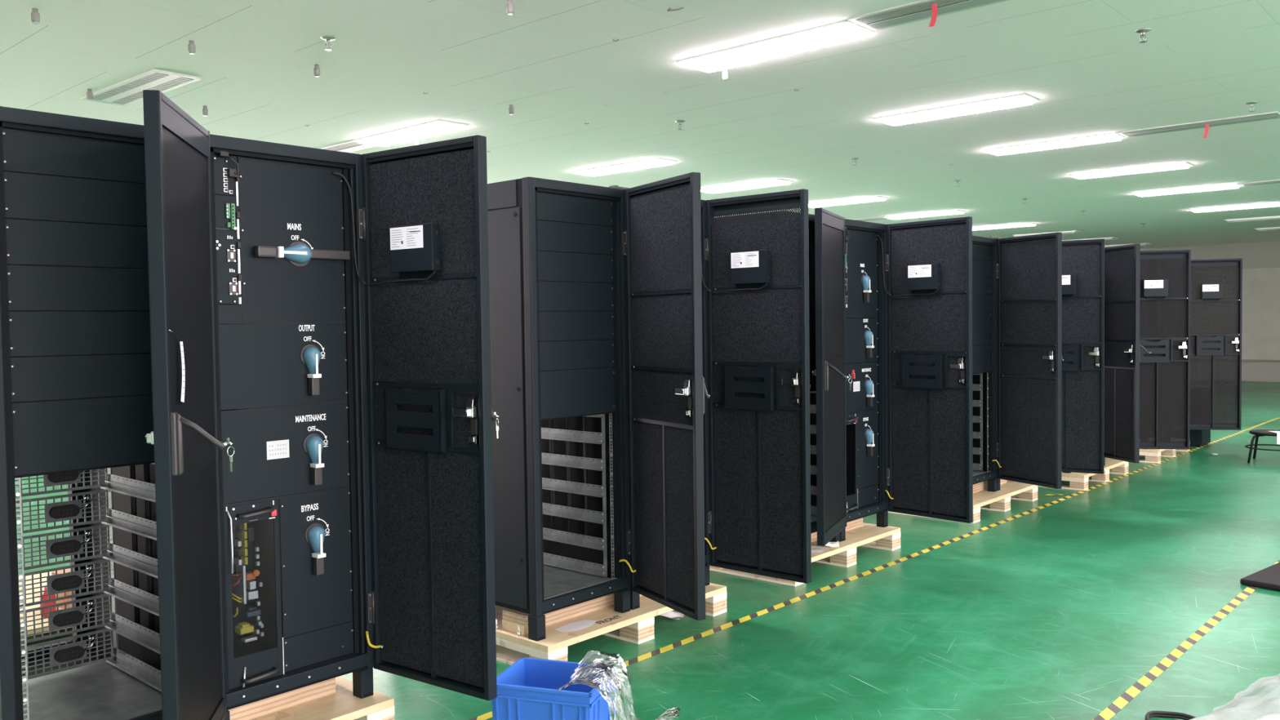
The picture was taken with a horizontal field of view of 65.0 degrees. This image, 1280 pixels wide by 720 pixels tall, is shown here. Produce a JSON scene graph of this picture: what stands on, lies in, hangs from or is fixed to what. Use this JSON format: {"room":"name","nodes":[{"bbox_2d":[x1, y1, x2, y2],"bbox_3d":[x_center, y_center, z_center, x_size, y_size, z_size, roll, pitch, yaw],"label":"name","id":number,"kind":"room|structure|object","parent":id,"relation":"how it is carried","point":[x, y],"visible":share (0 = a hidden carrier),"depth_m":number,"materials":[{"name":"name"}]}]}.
{"room":"factory floor","nodes":[
{"label":"factory floor","id":0,"kind":"room"},
{"bbox_2d":[0,0,1279,248],"bbox_3d":[3.897,-2.083,9.175,25.500,0.060,35.000,1,3,42],"label":"ceiling","id":1,"kind":"structure","parent":0,"point":[559,64],"depth_m":7.12,"materials":[{"name":"white paint"}]},
{"bbox_2d":[31,8,39,24],"bbox_3d":[-3.125,-1.777,5.195,0.040,0.074,0.040,1,3,42],"label":"sprinkler","id":2,"kind":"object","parent":1,"relation":"attached to","point":[35,15],"depth_m":5.18,"materials":[{"name":"grey metal"}]},
{"bbox_2d":[86,88,93,100],"bbox_3d":[-3.797,-1.830,6.935,0.040,0.074,0.040,1,3,42],"label":"sprinkler","id":3,"kind":"object","parent":1,"relation":"attached to","point":[89,94],"depth_m":6.92,"materials":[{"name":"grey metal"}]},
{"bbox_2d":[80,68,201,106],"bbox_3d":[-3.445,-1.863,6.907,1.180,0.014,0.310,1,3,40],"label":"ceiling vent","id":4,"kind":"object","parent":1,"relation":"in","point":[128,91],"visible":0.94,"depth_m":6.83,"materials":[{"name":"grey metal"}]},
{"bbox_2d":[93,72,168,100],"bbox_3d":[-3.497,-1.862,6.846,1.100,0.010,0.090,1,3,40],"label":"grille","id":5,"kind":"object","parent":4,"relation":"attached to","point":[149,78],"depth_m":6.81,"materials":[{"name":"grey metal"}]},
{"bbox_2d":[111,76,192,104],"bbox_3d":[-3.394,-1.867,6.968,1.100,0.010,0.090,1,3,40],"label":"grille","id":6,"kind":"object","parent":4,"relation":"attached to","point":[174,82],"depth_m":6.89,"materials":[{"name":"grey metal"}]},
{"bbox_2d":[187,40,195,54],"bbox_3d":[-2.591,-1.806,5.808,0.040,0.074,0.040,1,3,42],"label":"sprinkler","id":7,"kind":"object","parent":1,"relation":"attached to","point":[191,46],"depth_m":5.79,"materials":[{"name":"grey metal"}]},
{"bbox_2d":[202,105,208,115],"bbox_3d":[-3.244,-1.857,7.496,0.040,0.074,0.040,1,3,42],"label":"sprinkler","id":8,"kind":"object","parent":1,"relation":"attached to","point":[205,111],"depth_m":7.48,"materials":[{"name":"grey metal"}]},
{"bbox_2d":[313,64,319,77],"bbox_3d":[-2.048,-1.834,6.374,0.040,0.074,0.040,1,3,42],"label":"sprinkler","id":9,"kind":"object","parent":1,"relation":"attached to","point":[316,69],"depth_m":6.36,"materials":[{"name":"grey metal"}]},
{"bbox_2d":[320,35,335,50],"bbox_3d":[-1.794,-1.818,5.783,0.084,0.070,0.084,-1,2,2],"label":"sprinkler","id":10,"kind":"object","parent":1,"relation":"attached to","point":[327,38],"visible":1,"depth_m":5.77,"materials":[{"name":"silver metal"}]},
{"bbox_2d":[319,139,376,152],"bbox_3d":[-2.907,-1.963,9.450,1.235,0.012,0.300,1,3,42],"label":"ceiling vent","id":11,"kind":"object","parent":1,"relation":"in","point":[349,146],"visible":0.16,"depth_m":9.22,"materials":[{"name":"grey metal"}]},
{"bbox_2d":[354,119,468,146],"bbox_3d":[-1.978,-1.932,8.618,1.230,0.039,0.300,1,3,42],"label":"recessed light","id":12,"kind":"object","parent":1,"relation":"in","point":[438,126],"visible":1,"depth_m":8.51,"materials":[{"name":"white plastic"}]},
{"bbox_2d":[415,139,419,145],"bbox_3d":[-1.970,-1.925,8.903,0.040,0.074,0.040,1,3,42],"label":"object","id":13,"kind":"structure","parent":1,"relation":"attached to","point":[417,141],"depth_m":8.89,"materials":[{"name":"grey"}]},
{"bbox_2d":[506,0,514,15],"bbox_3d":[-0.665,-1.809,5.155,0.040,0.074,0.040,1,3,42],"label":"sprinkler","id":14,"kind":"object","parent":1,"relation":"attached to","point":[509,6],"depth_m":5.14,"materials":[{"name":"grey metal"}]},
{"bbox_2d":[508,104,513,115],"bbox_3d":[-0.975,-1.892,7.605,0.040,0.074,0.040,1,3,42],"label":"sprinkler","id":15,"kind":"object","parent":1,"relation":"attached to","point":[510,108],"depth_m":7.59,"materials":[{"name":"grey metal"}]},
{"bbox_2d":[572,157,676,176],"bbox_3d":[-0.176,-2.029,10.626,1.230,0.039,0.300,1,3,42],"label":"recessed light","id":16,"kind":"object","parent":1,"relation":"in","point":[653,162],"visible":1,"depth_m":10.52,"materials":[{"name":"white plastic"}]},
{"bbox_2d":[666,7,683,11],"bbox_3d":[0.185,-1.856,5.309,0.095,0.021,0.013,0,2,28],"label":"wire","id":17,"kind":"object","parent":1,"relation":"hanging from","point":[668,10],"visible":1,"depth_m":5.31,"materials":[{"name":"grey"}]},
{"bbox_2d":[675,120,684,129],"bbox_3d":[0.331,-1.937,8.294,0.084,0.070,0.084,-1,2,2],"label":"sprinkler","id":18,"kind":"object","parent":1,"relation":"attached to","point":[679,122],"visible":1,"depth_m":8.28,"materials":[{"name":"silver metal"}]},
{"bbox_2d":[721,68,728,79],"bbox_3d":[0.559,-1.878,6.603,0.040,0.074,0.040,1,3,42],"label":"sprinkler","id":19,"kind":"object","parent":1,"relation":"attached to","point":[725,73],"depth_m":6.59,"materials":[{"name":"grey"}]},
{"bbox_2d":[700,178,793,193],"bbox_3d":[1.266,-2.106,12.233,1.230,0.039,0.300,1,3,42],"label":"recessed light","id":20,"kind":"object","parent":1,"relation":"in","point":[776,182],"visible":0.89,"depth_m":12.12,"materials":[{"name":"white plastic"}]},
{"bbox_2d":[677,19,874,72],"bbox_3d":[0.795,-1.880,6.093,1.230,0.039,0.300,1,3,42],"label":"recessed light","id":21,"kind":"object","parent":1,"relation":"in","point":[845,31],"visible":1,"depth_m":5.99,"materials":[{"name":"white plastic"}]},
{"bbox_2d":[808,195,888,208],"bbox_3d":[2.828,-2.190,13.974,1.230,0.039,0.300,1,3,42],"label":"recessed light","id":22,"kind":"object","parent":1,"relation":"in","point":[876,198],"visible":0.83,"depth_m":13.84,"materials":[{"name":"white plastic"}]},
{"bbox_2d":[850,157,858,165],"bbox_3d":[2.206,-2.035,10.331,0.084,0.070,0.084,-1,2,2],"label":"sprinkler","id":23,"kind":"object","parent":1,"relation":"attached to","point":[854,158],"visible":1,"depth_m":10.32,"materials":[{"name":"silver metal"}]},
{"bbox_2d":[853,216,887,221],"bbox_3d":[3.554,-2.309,16.651,1.235,0.012,0.300,1,3,42],"label":"ceiling vent","id":24,"kind":"object","parent":1,"relation":"in","point":[882,217],"visible":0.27,"depth_m":16.41,"materials":[{"name":"grey"}]},
{"bbox_2d":[884,209,966,219],"bbox_3d":[4.482,-2.279,15.819,1.230,0.039,0.300,1,3,42],"label":"recessed light","id":25,"kind":"object","parent":1,"relation":"in","point":[956,211],"visible":1,"depth_m":15.71,"materials":[{"name":"white plastic"}]},
{"bbox_2d":[847,0,1008,31],"bbox_3d":[1.715,-1.875,5.228,1.265,0.012,0.300,1,3,42],"label":"ceiling vent","id":26,"kind":"object","parent":1,"relation":"in","point":[917,11],"visible":1,"depth_m":5.42,"materials":[{"name":"grey metal"}]},
{"bbox_2d":[928,3,937,26],"bbox_3d":[1.540,-1.812,5.283,0.044,0.115,0.012,0,2,15],"label":"ribbon","id":27,"kind":"object","parent":26,"relation":"hanging from","point":[934,15],"visible":1,"depth_m":5.29,"materials":[{"name":"red"}]},
{"bbox_2d":[874,93,1038,125],"bbox_3d":[2.483,-1.971,7.975,1.230,0.039,0.300,1,3,42],"label":"recessed light","id":28,"kind":"object","parent":1,"relation":"in","point":[1020,100],"visible":1,"depth_m":7.88,"materials":[{"name":"white plastic"}]},
{"bbox_2d":[972,222,1037,231],"bbox_3d":[6.458,-2.384,18.020,1.230,0.039,0.300,1,3,42],"label":"recessed light","id":29,"kind":"object","parent":1,"relation":"in","point":[1025,224],"visible":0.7,"depth_m":17.89,"materials":[{"name":"white plastic"}]},
{"bbox_2d":[1012,230,1081,236],"bbox_3d":[7.960,-2.465,19.694,1.230,0.039,0.300,1,3,42],"label":"recessed light","id":30,"kind":"object","parent":1,"relation":"in","point":[1074,231],"visible":0.69,"depth_m":19.48,"materials":[{"name":"white plastic"}]},
{"bbox_2d":[982,132,1125,155],"bbox_3d":[3.931,-2.048,9.589,1.230,0.039,0.300,1,3,42],"label":"recessed light","id":31,"kind":"object","parent":1,"relation":"in","point":[1108,137],"visible":1,"depth_m":9.49,"materials":[{"name":"white plastic"}]},
{"bbox_2d":[1062,236,1117,240],"bbox_3d":[9.461,-2.545,21.368,1.230,0.039,0.300,1,3,42],"label":"recessed light","id":32,"kind":"object","parent":1,"relation":"in","point":[1111,237],"visible":0.41,"depth_m":21.05,"materials":[{"name":"white plastic"}]},
{"bbox_2d":[1104,243,1151,247],"bbox_3d":[11.063,-2.631,23.153,1.230,0.039,0.300,1,3,42],"label":"recessed light","id":33,"kind":"object","parent":1,"relation":"in","point":[1141,244],"visible":0.38,"depth_m":22.95,"materials":[{"name":"white plastic"}]},
{"bbox_2d":[1068,161,1192,179],"bbox_3d":[5.540,-2.135,11.382,1.230,0.039,0.300,1,3,42],"label":"recessed light","id":34,"kind":"object","parent":1,"relation":"in","point":[1184,165],"visible":1,"depth_m":11.29,"materials":[{"name":"white plastic"}]},
{"bbox_2d":[1134,27,1151,43],"bbox_3d":[2.929,-1.885,5.852,0.084,0.070,0.084,-1,2,2],"label":"sprinkler","id":35,"kind":"object","parent":1,"relation":"attached to","point":[1142,31],"visible":1,"depth_m":5.84,"materials":[{"name":"silver metal"}]},
{"bbox_2d":[1132,183,1241,196],"bbox_3d":[7.168,-2.222,13.197,1.230,0.039,0.300,1,3,42],"label":"recessed light","id":36,"kind":"object","parent":1,"relation":"in","point":[1229,186],"visible":1,"depth_m":13.10,"materials":[{"name":"white plastic"}]},
{"bbox_2d":[1117,111,1279,137],"bbox_3d":[4.860,-2.045,8.756,1.235,0.012,0.300,1,3,42],"label":"ceiling vent","id":37,"kind":"object","parent":1,"relation":"in","point":[1272,115],"visible":1,"depth_m":8.70,"materials":[{"name":"grey"}]},
{"bbox_2d":[1203,124,1208,137],"bbox_3d":[4.894,-1.980,8.692,0.044,0.115,0.012,0,2,15],"label":"ribbon","id":38,"kind":"object","parent":37,"relation":"hanging from","point":[1206,126],"visible":1,"depth_m":8.69,"materials":[{"name":"red fabric"}]},
{"bbox_2d":[1189,202,1279,212],"bbox_3d":[9.117,-2.326,15.369,1.230,0.039,0.300,1,3,42],"label":"recessed light","id":39,"kind":"object","parent":1,"relation":"in","point":[1273,204],"visible":1,"depth_m":15.29,"materials":[{"name":"white plastic"}]},
{"bbox_2d":[1245,101,1257,111],"bbox_3d":[4.797,-1.984,7.881,0.084,0.070,0.084,-1,2,2],"label":"sprinkler","id":40,"kind":"object","parent":1,"relation":"attached to","point":[1251,103],"visible":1,"depth_m":7.87,"materials":[{"name":"silver metal"}]},
{"bbox_2d":[1224,215,1279,222],"bbox_3d":[10.685,-2.410,17.117,1.230,0.039,0.300,1,3,42],"label":"recessed light","id":41,"kind":"object","parent":1,"relation":"in","point":[1277,217],"visible":1,"depth_m":17.18,"materials":[{"name":"white plastic"}]},
{"bbox_2d":[1238,179,1279,186],"bbox_3d":[8.097,-2.218,12.364,1.235,0.012,0.300,1,3,42],"label":"ceiling vent","id":42,"kind":"object","parent":1,"relation":"in","point":[1275,181],"visible":1,"depth_m":12.61,"materials":[{"name":"grey"}]},
{"bbox_2d":[1254,226,1279,231],"bbox_3d":[12.353,-2.500,18.977,1.230,0.039,0.300,1,3,42],"label":"recessed light","id":43,"kind":"object","parent":1,"relation":"in","point":[1273,228],"visible":1,"depth_m":19.18,"materials":[{"name":"white plastic"}]},
{"bbox_2d":[14,379,1279,719],"bbox_3d":[3.941,1.145,9.290,25.500,0.060,35.000,1,3,42],"label":"floor","id":44,"kind":"structure","parent":0,"point":[1055,611],"depth_m":4.95,"materials":[{"name":"green paint"}]},
{"bbox_2d":[18,569,72,638],"bbox_3d":[-3.006,1.286,5.287,1.201,0.134,1.263,1,3,42],"label":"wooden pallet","id":45,"kind":"object","parent":44,"relation":"on","point":[37,575],"visible":0.02,"depth_m":5.07,"materials":[{"name":"brown wood"}]},
{"bbox_2d":[40,586,56,617],"bbox_3d":[-2.858,1.163,4.851,0.068,0.140,0.068,1,3,42],"label":"bottle","id":46,"kind":"object","parent":45,"relation":"on","point":[53,596],"visible":0.35,"depth_m":4.83,"materials":[{"name":"red"}]},
{"bbox_2d":[51,568,71,608],"bbox_3d":[-2.730,1.137,5.098,0.260,0.171,0.362,1,2,34],"label":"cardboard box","id":47,"kind":"object","parent":45,"relation":"on","point":[68,606],"visible":0.09,"depth_m":4.97,"materials":[{"name":"beige cardboard"}]},
{"bbox_2d":[228,675,394,719],"bbox_3d":[-1.774,1.284,3.637,1.201,0.222,1.263,1,3,42],"label":"wooden pallet","id":48,"kind":"object","parent":44,"relation":"on","point":[333,699],"visible":0.2,"depth_m":3.63,"materials":[{"name":"brown wood"}]},
{"bbox_2d":[0,89,227,719],"bbox_3d":[-1.796,0.266,3.231,1.652,2.020,0.654,1,3,42],"label":"tall cabinet","id":49,"kind":"object","parent":48,"relation":"on","point":[108,370],"visible":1,"depth_m":3.01,"materials":[{"name":"black metal"}]},
{"bbox_2d":[22,659,162,719],"bbox_3d":[-1.874,1.116,3.311,0.692,0.016,0.480,1,3,42],"label":"tray","id":50,"kind":"object","parent":49,"relation":"on","point":[98,689],"depth_m":3.36,"materials":[{"name":"metal"}]},
{"bbox_2d":[226,438,234,471],"bbox_3d":[-1.119,0.260,2.748,0.021,0.092,0.021,-2,2,-26],"label":"key","id":51,"kind":"object","parent":49,"relation":"hanging from","point":[228,442],"visible":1,"depth_m":2.75,"materials":[{"name":"silver metal"}]},
{"bbox_2d":[209,133,497,719],"bbox_3d":[-1.344,0.252,3.711,1.685,1.999,0.766,1,3,42],"label":"tall cabinet","id":52,"kind":"object","parent":48,"relation":"on","point":[352,299],"visible":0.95,"depth_m":3.52,"materials":[{"name":"black metal"}]},
{"bbox_2d":[222,177,227,182],"bbox_3d":[-1.374,-0.597,3.332,0.005,0.013,0.014,1,3,42],"label":"socket","id":53,"kind":"object","parent":52,"relation":"attached to","point":[224,180],"depth_m":3.33,"materials":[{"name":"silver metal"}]},
{"bbox_2d":[253,241,350,266],"bbox_3d":[-1.178,-0.373,3.521,0.050,0.087,0.356,1,3,42],"label":"switch","id":54,"kind":"object","parent":52,"relation":"attached to","point":[265,253],"depth_m":3.51,"materials":[{"name":"blue plastic"}]},
{"bbox_2d":[300,344,321,395],"bbox_3d":[-1.155,0.035,3.557,0.048,0.180,0.076,1,3,42],"label":"switch","id":55,"kind":"object","parent":52,"relation":"attached to","point":[310,354],"depth_m":3.55,"materials":[{"name":"blue plastic"}]},
{"bbox_2d":[302,433,324,484],"bbox_3d":[-1.149,0.353,3.570,0.048,0.180,0.076,1,3,42],"label":"switch","id":56,"kind":"object","parent":52,"relation":"attached to","point":[313,443],"depth_m":3.56,"materials":[{"name":"blue plastic"}]},
{"bbox_2d":[304,523,325,575],"bbox_3d":[-1.146,0.673,3.580,0.048,0.180,0.076,1,3,42],"label":"switch","id":57,"kind":"object","parent":52,"relation":"attached to","point":[314,533],"depth_m":3.57,"materials":[{"name":"blue plastic"}]},
{"bbox_2d":[493,412,499,438],"bbox_3d":[-0.493,0.225,3.470,0.021,0.092,0.021,0,2,21],"label":"key","id":58,"kind":"object","parent":52,"relation":"hanging from","point":[495,413],"visible":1,"depth_m":3.47,"materials":[{"name":"silver metal"}]},
{"bbox_2d":[491,657,618,719],"bbox_3d":[-0.303,1.251,3.599,0.388,0.252,0.290,0,2,18],"label":"crate","id":59,"kind":"object","parent":44,"relation":"on","point":[527,690],"visible":0.7,"depth_m":3.50,"materials":[{"name":"blue plastic"}]},
{"bbox_2d":[495,582,727,665],"bbox_3d":[-0.417,1.212,5.149,1.201,0.222,1.263,1,3,42],"label":"wooden pallet","id":60,"kind":"object","parent":44,"relation":"on","point":[566,627],"visible":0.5,"depth_m":4.62,"materials":[{"name":"brown wood"}]},
{"bbox_2d":[487,172,710,641],"bbox_3d":[-0.435,0.193,4.734,1.672,2.020,0.670,1,3,42],"label":"tall cabinet","id":61,"kind":"object","parent":60,"relation":"on","point":[599,390],"visible":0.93,"depth_m":4.49,"materials":[{"name":"black metal"}]},
{"bbox_2d":[543,564,617,599],"bbox_3d":[-0.526,1.044,4.814,0.692,0.016,0.480,1,3,42],"label":"tray","id":62,"kind":"object","parent":61,"relation":"on","point":[559,580],"depth_m":4.77,"materials":[{"name":"metal"}]},
{"bbox_2d":[630,188,811,609],"bbox_3d":[-0.005,0.180,5.200,1.689,1.999,0.709,1,3,42],"label":"tall cabinet","id":63,"kind":"object","parent":60,"relation":"on","point":[756,330],"visible":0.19,"depth_m":5.02,"materials":[{"name":"black metal"}]},
{"bbox_2d":[557,649,679,719],"bbox_3d":[-0.042,1.207,3.675,0.310,0.311,0.638,1,3,42],"label":"plastic bag","id":64,"kind":"object","parent":44,"relation":"on","point":[671,713],"visible":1,"depth_m":3.57,"materials":[{"name":"white"}]},
{"bbox_2d":[658,609,684,619],"bbox_3d":[0.178,1.299,5.185,0.120,0.046,0.180,0,2,25],"label":"paper scrap","id":65,"kind":"object","parent":44,"relation":"on","point":[672,614],"visible":0.45,"depth_m":5.14,"materials":[{"name":"white paper"}]},
{"bbox_2d":[709,517,900,586],"bbox_3d":[0.852,1.144,6.564,1.201,0.222,1.263,1,3,42],"label":"wooden pallet","id":66,"kind":"object","parent":44,"relation":"on","point":[858,533],"visible":0.23,"depth_m":6.25,"materials":[{"name":"brown wood"}]},
{"bbox_2d":[716,208,848,546],"bbox_3d":[0.760,0.123,6.238,1.442,2.020,0.654,1,3,42],"label":"tall cabinet","id":67,"kind":"object","parent":66,"relation":"on","point":[827,286],"visible":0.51,"depth_m":5.88,"materials":[{"name":"black metal"}]},
{"bbox_2d":[810,515,817,522],"bbox_3d":[0.760,0.975,6.248,0.692,0.016,0.480,1,3,42],"label":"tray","id":68,"kind":"object","parent":67,"relation":"on","point":[813,517],"depth_m":6.16,"materials":[{"name":"metal"}]},
{"bbox_2d":[848,369,854,391],"bbox_3d":[1.181,0.113,5.605,0.045,0.118,0.027,1,2,34],"label":"ring","id":69,"kind":"object","parent":67,"relation":"hanging from","point":[852,373],"visible":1,"depth_m":5.60,"materials":[{"name":"silver metal"}]},
{"bbox_2d":[811,545,827,554],"bbox_3d":[1.034,1.135,6.010,0.130,0.010,0.200,0,2,30],"label":"paper sheet","id":70,"kind":"object","parent":66,"relation":"on","point":[821,548],"visible":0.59,"depth_m":6.01,"materials":[{"name":"white paper"}]},
{"bbox_2d":[825,540,839,547],"bbox_3d":[1.152,1.120,6.125,0.120,0.040,0.100,-1,2,8],"label":"paper sheet","id":71,"kind":"object","parent":66,"relation":"on","point":[833,544],"visible":0.65,"depth_m":6.11,"materials":[{"name":"white paper"}]},
{"bbox_2d":[840,216,973,541],"bbox_3d":[1.266,0.113,6.615,1.691,2.000,0.668,1,3,42],"label":"tall cabinet","id":72,"kind":"object","parent":66,"relation":"on","point":[908,285],"visible":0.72,"depth_m":6.46,"materials":[{"name":"black metal"}]},
{"bbox_2d":[860,274,871,302],"bbox_3d":[1.458,-0.462,6.462,0.048,0.180,0.076,1,3,42],"label":"switch","id":73,"kind":"object","parent":72,"relation":"attached to","point":[864,278],"depth_m":6.45,"materials":[{"name":"blue plastic"}]},
{"bbox_2d":[863,378,874,406],"bbox_3d":[1.491,0.211,6.512,0.048,0.180,0.076,1,3,42],"label":"switch","id":74,"kind":"object","parent":72,"relation":"attached to","point":[868,383],"depth_m":6.50,"materials":[{"name":"blue plastic"}]},
{"bbox_2d":[863,329,874,357],"bbox_3d":[1.485,-0.106,6.500,0.048,0.180,0.076,1,3,42],"label":"switch","id":75,"kind":"object","parent":72,"relation":"attached to","point":[868,334],"depth_m":6.49,"materials":[{"name":"blue plastic"}]},
{"bbox_2d":[864,427,875,456],"bbox_3d":[1.494,0.532,6.522,0.048,0.180,0.076,1,3,42],"label":"switch","id":76,"kind":"object","parent":72,"relation":"attached to","point":[868,433],"depth_m":6.51,"materials":[{"name":"blue plastic"}]},
{"bbox_2d":[469,416,1279,719],"bbox_3d":[5.262,1.062,10.252,0.066,0.001,21.802,1,3,42],"label":"tape","id":77,"kind":"object","parent":44,"relation":"on","point":[488,715],"visible":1,"depth_m":5.90,"materials":[{"name":"yellow plastic"}]},
{"bbox_2d":[888,479,1037,523],"bbox_3d":[2.430,1.061,8.263,1.201,0.222,1.263,1,3,42],"label":"wooden pallet","id":78,"kind":"object","parent":44,"relation":"on","point":[998,500],"visible":0.28,"depth_m":7.92,"materials":[{"name":"brown wood"}]},
{"bbox_2d":[972,231,1063,491],"bbox_3d":[2.448,0.039,7.936,1.662,2.020,0.670,1,3,42],"label":"tall cabinet","id":79,"kind":"object","parent":78,"relation":"on","point":[1017,359],"visible":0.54,"depth_m":7.75,"materials":[{"name":"black metal"}]},
{"bbox_2d":[973,470,990,475],"bbox_3d":[2.361,0.890,8.014,0.692,0.016,0.480,1,3,42],"label":"tray","id":80,"kind":"object","parent":79,"relation":"on","point":[987,473],"depth_m":7.88,"materials":[{"name":"metal"}]},
{"bbox_2d":[997,239,1104,490],"bbox_3d":[2.907,0.024,8.436,1.678,1.999,0.807,1,3,42],"label":"tall cabinet","id":81,"kind":"object","parent":78,"relation":"on","point":[1082,415],"visible":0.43,"depth_m":8.20,"materials":[{"name":"black metal"}]},
{"bbox_2d":[1006,457,1128,490],"bbox_3d":[3.831,0.994,9.598,1.201,0.222,1.263,1,3,42],"label":"wooden pallet","id":82,"kind":"object","parent":44,"relation":"on","point":[1078,481],"visible":0.21,"depth_m":9.16,"materials":[{"name":"brown wood"}]},
{"bbox_2d":[1062,243,1151,473],"bbox_3d":[3.776,-0.016,9.238,1.652,2.000,0.636,1,3,42],"label":"tall cabinet","id":83,"kind":"object","parent":82,"relation":"on","point":[1122,346],"visible":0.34,"depth_m":8.88,"materials":[{"name":"black metal"}]},
{"bbox_2d":[1103,249,1191,466],"bbox_3d":[4.350,-0.043,9.772,1.604,1.999,0.975,1,3,42],"label":"tall cabinet","id":84,"kind":"object","parent":82,"relation":"on","point":[1157,289],"visible":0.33,"depth_m":9.61,"materials":[{"name":"black metal"}]},
{"bbox_2d":[1105,435,1190,462],"bbox_3d":[5.281,0.918,11.170,1.201,0.222,1.263,1,3,42],"label":"wooden pallet","id":85,"kind":"object","parent":44,"relation":"on","point":[1152,455],"visible":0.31,"depth_m":10.38,"materials":[{"name":"brown wood"}]},
{"bbox_2d":[1139,259,1168,441],"bbox_3d":[5.115,-0.092,10.866,1.359,2.000,0.621,1,3,42],"label":"tall cabinet","id":86,"kind":"object","parent":85,"relation":"on","point":[1140,260],"visible":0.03,"depth_m":10.42,"materials":[{"name":"black metal"}]},
{"bbox_2d":[1163,257,1242,439],"bbox_3d":[5.780,-0.119,11.340,1.598,1.999,0.983,1,3,42],"label":"tall cabinet","id":87,"kind":"object","parent":85,"relation":"on","point":[1215,293],"visible":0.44,"depth_m":11.19,"materials":[{"name":"black metal"}]},
{"bbox_2d":[1145,710,1208,719],"bbox_3d":[1.954,1.325,3.660,0.216,0.040,0.214,1,3,42],"label":"coiled cable","id":88,"kind":"object","parent":44,"relation":"on","point":[1155,713],"visible":1,"depth_m":3.75,"materials":[{"name":"black rubber"}]},
{"bbox_2d":[1093,559,1279,719],"bbox_3d":[4.338,1.205,6.584,0.055,0.001,10.501,1,3,43],"label":"tape","id":89,"kind":"object","parent":44,"relation":"on","point":[1117,705],"visible":1,"depth_m":4.40,"materials":[{"name":"yellow plastic"}]},
{"bbox_2d":[1173,386,1210,447],"bbox_3d":[6.415,0.659,11.779,0.400,0.665,0.400,1,3,42],"label":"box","id":90,"kind":"object","parent":44,"relation":"on","point":[1199,437],"visible":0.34,"depth_m":11.56,"materials":[{"name":"black metal"}]},
{"bbox_2d":[1240,562,1279,591],"bbox_3d":[3.797,1.231,5.576,0.660,0.034,0.620,-2,3,-39],"label":"pad","id":91,"kind":"object","parent":44,"relation":"on","point":[1268,578],"visible":1,"depth_m":5.60,"materials":[{"name":"black rubber"}]},
{"bbox_2d":[1244,429,1279,462],"bbox_3d":[6.468,0.888,10.277,0.486,0.318,0.486,0,2,25],"label":"stool","id":92,"kind":"object","parent":44,"relation":"on","point":[1258,433],"visible":0.99,"depth_m":10.25,"materials":[{"name":"black metal"}]},
{"bbox_2d":[1269,431,1279,444],"bbox_3d":[6.448,0.784,10.162,0.100,0.110,0.216,0,2,10],"label":"paper sheet","id":93,"kind":"object","parent":92,"relation":"on","point":[1277,432],"visible":1,"depth_m":10.07,"materials":[{"name":"white paper"}]},
{"bbox_2d":[1140,240,1279,382],"bbox_3d":[15.254,-1.076,21.867,25.500,3.170,0.230,1,3,42],"label":"wall","id":94,"kind":"structure","parent":0,"point":[1260,313],"depth_m":22.84,"materials":[{"name":"grey paint"}]},
{"bbox_2d":[1191,359,1279,362],"bbox_3d":[15.193,0.042,21.822,25.500,0.060,0.060,1,3,42],"label":"trim","id":95,"kind":"structure","parent":94,"relation":"attached to","point":[1242,360],"depth_m":22.85,"materials":[{"name":"grey metal"}]},
{"bbox_2d":[1192,266,1279,271],"bbox_3d":[15.167,-2.071,21.750,25.500,0.030,0.050,1,3,42],"label":"trim","id":96,"kind":"structure","parent":94,"relation":"attached to","point":[1269,266],"depth_m":22.76,"materials":[{"name":"grey"}]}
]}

